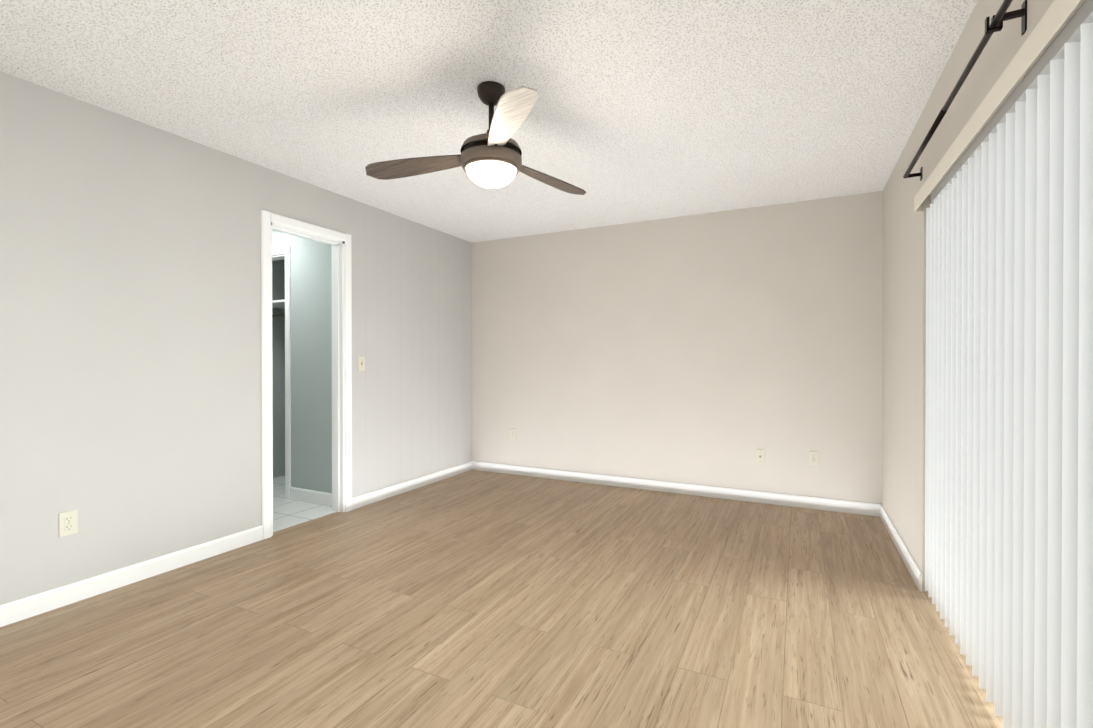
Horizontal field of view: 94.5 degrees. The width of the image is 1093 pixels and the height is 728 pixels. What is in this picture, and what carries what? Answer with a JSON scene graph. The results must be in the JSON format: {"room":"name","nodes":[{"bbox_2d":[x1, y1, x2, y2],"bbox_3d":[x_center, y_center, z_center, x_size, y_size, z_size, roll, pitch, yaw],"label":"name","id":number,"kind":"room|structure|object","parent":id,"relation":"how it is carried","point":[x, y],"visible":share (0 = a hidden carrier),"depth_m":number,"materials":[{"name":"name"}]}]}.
{"room":"empty bedroom","nodes":[
{"label":"empty bedroom","id":0,"kind":"room"},
{"bbox_2d":[0,71,471,604],"bbox_3d":[-1.970,-0.072,3.219,0.120,2.440,5.252,0,0,26],"label":"wall","id":1,"kind":"structure","parent":0,"point":[130,341],"depth_m":2.76,"materials":[{"name":"paint"}]},
{"bbox_2d":[59,510,77,536],"bbox_3d":[-2.296,0.765,2.425,0.008,0.115,0.070,0,0,26],"label":"electrical outlet","id":2,"kind":"object","parent":1,"relation":"attached to","point":[68,522],"visible":1,"depth_m":2.42,"materials":[{"name":"beige plastic"}]},
{"bbox_2d":[0,525,262,626],"bbox_3d":[-2.436,1.108,2.140,0.013,0.092,2.594,0,0,26],"label":"baseboard","id":3,"kind":"structure","parent":1,"relation":"attached to","point":[32,606],"depth_m":2.60,"materials":[{"name":"white wood"}]},
{"bbox_2d":[261,210,351,538],"bbox_3d":[-1.753,0.070,3.656,0.152,2.152,0.740,0,0,26],"label":"door frame","id":4,"kind":"structure","parent":1,"relation":"attached to","point":[341,269],"depth_m":3.89,"materials":[{"name":"white wood"}]},
{"bbox_2d":[358,357,364,370],"bbox_3d":[-1.478,-0.001,4.050,0.021,0.115,0.070,0,0,26],"label":"light switch","id":5,"kind":"object","parent":1,"relation":"attached to","point":[361,363],"visible":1,"depth_m":4.05,"materials":[{"name":"beige plastic"}]},
{"bbox_2d":[352,461,471,509],"bbox_3d":[-1.169,1.094,4.687,0.013,0.092,1.616,0,0,26],"label":"baseboard","id":6,"kind":"structure","parent":1,"relation":"attached to","point":[374,496],"depth_m":4.52,"materials":[{"name":"white wood"}]},
{"bbox_2d":[272,230,331,492],"bbox_3d":[-2.390,-0.079,4.473,1.750,2.440,0.100,0,0,26],"label":"wall","id":7,"kind":"structure","parent":0,"point":[311,374],"depth_m":4.22,"materials":[{"name":"paint"}]},
{"bbox_2d":[272,299,284,316],"bbox_3d":[-2.425,-0.523,4.806,0.750,0.115,0.430,0,0,26],"label":"closet shelf","id":8,"kind":"object","parent":7,"relation":"attached to","point":[278,304],"visible":0.12,"depth_m":4.84,"materials":[{"name":"white"}]},
{"bbox_2d":[272,246,290,497],"bbox_3d":[-2.555,0.067,4.547,0.866,2.148,0.115,0,0,26],"label":"trim","id":9,"kind":"structure","parent":7,"relation":"attached to","point":[281,253],"depth_m":4.31,"materials":[{"name":"white wood"}]},
{"bbox_2d":[290,487,331,504],"bbox_3d":[-1.938,1.097,4.191,0.560,0.092,0.013,0,0,26],"label":"baseboard","id":10,"kind":"structure","parent":7,"relation":"attached to","point":[296,493],"depth_m":4.19,"materials":[{"name":"white wood"}]},
{"bbox_2d":[273,475,335,531],"bbox_3d":[-2.522,1.173,4.148,1.810,0.061,2.612,0,0,26],"label":"floor","id":11,"kind":"structure","parent":0,"point":[288,512],"depth_m":3.97,"materials":[{"name":"white tile"}]},
{"bbox_2d":[0,0,977,242],"bbox_3d":[-0.997,-1.339,2.727,5.795,0.100,5.252,0,0,26],"label":"ceiling","id":12,"kind":"structure","parent":0,"point":[644,110],"depth_m":2.34,"materials":[{"name":"white paint"}]},
{"bbox_2d":[365,81,585,194],"bbox_3d":[-0.312,-1.060,2.461,1.116,0.456,1.133,0,0,26],"label":"ceiling fan","id":13,"kind":"object","parent":12,"relation":"hanging from","point":[491,158],"visible":1,"depth_m":2.30,"materials":[{"name":"brown wood"}]},
{"bbox_2d":[0,470,1002,727],"bbox_3d":[-0.007,1.183,2.248,4.385,0.060,5.252,0,0,26],"label":"floor","id":14,"kind":"structure","parent":0,"point":[474,598],"depth_m":2.20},
{"bbox_2d":[472,191,882,503],"bbox_3d":[0.885,-0.080,4.664,3.705,2.440,0.120,0,0,26],"label":"wall","id":15,"kind":"structure","parent":0,"point":[716,349],"depth_m":4.39,"materials":[{"name":"paint"}]},
{"bbox_2d":[510,428,515,439],"bbox_3d":[-0.350,0.725,5.211,0.070,0.115,0.008,0,0,26],"label":"electrical outlet","id":16,"kind":"object","parent":15,"relation":"attached to","point":[512,434],"visible":1,"depth_m":5.21,"materials":[{"name":"beige plastic"}]},
{"bbox_2d":[472,461,875,515],"bbox_3d":[0.855,1.095,4.610,3.705,0.092,0.013,0,0,26],"label":"baseboard","id":17,"kind":"structure","parent":15,"relation":"attached to","point":[835,505],"depth_m":4.40,"materials":[{"name":"white wood"}]},
{"bbox_2d":[756,449,764,463],"bbox_3d":[1.760,0.762,4.157,0.070,0.115,0.016,0,0,26],"label":"outlet","id":18,"kind":"object","parent":15,"relation":"attached to","point":[760,455],"visible":1,"depth_m":4.16,"materials":[{"name":"beige plastic"}]},
{"bbox_2d":[809,451,818,465],"bbox_3d":[2.111,0.747,3.987,0.070,0.115,0.008,0,0,26],"label":"electrical outlet","id":19,"kind":"object","parent":15,"relation":"attached to","point":[813,458],"visible":1,"depth_m":3.98,"materials":[{"name":"beige plastic"}]},
{"bbox_2d":[882,0,1085,591],"bbox_3d":[1.499,-0.063,1.492,0.220,2.440,5.252,0,0,26],"label":"wall","id":20,"kind":"structure","parent":0,"point":[903,361],"depth_m":2.71,"materials":[{"name":"paint"}]},
{"bbox_2d":[876,504,921,590],"bbox_3d":[2.197,1.102,3.162,0.013,0.092,1.349,0,0,26],"label":"baseboard","id":21,"kind":"structure","parent":20,"relation":"attached to","point":[906,556],"depth_m":3.00,"materials":[{"name":"white wood"}]},
{"bbox_2d":[903,0,1026,180],"bbox_3d":[1.166,-0.969,1.162,0.086,0.085,3.269,0,0,26],"label":"curtain rod","id":22,"kind":"object","parent":20,"relation":"attached to","point":[999,18],"visible":1,"depth_m":1.55,"materials":[{"name":"brown metal"}]},
{"bbox_2d":[914,0,1092,727],"bbox_3d":[1.322,0.146,1.329,0.120,1.985,2.761,0,0,26],"label":"vertical blinds","id":23,"kind":"object","parent":20,"relation":"attached to","point":[1009,432],"visible":1,"depth_m":1.49,"materials":[{"name":"white plastic"}]}
]}

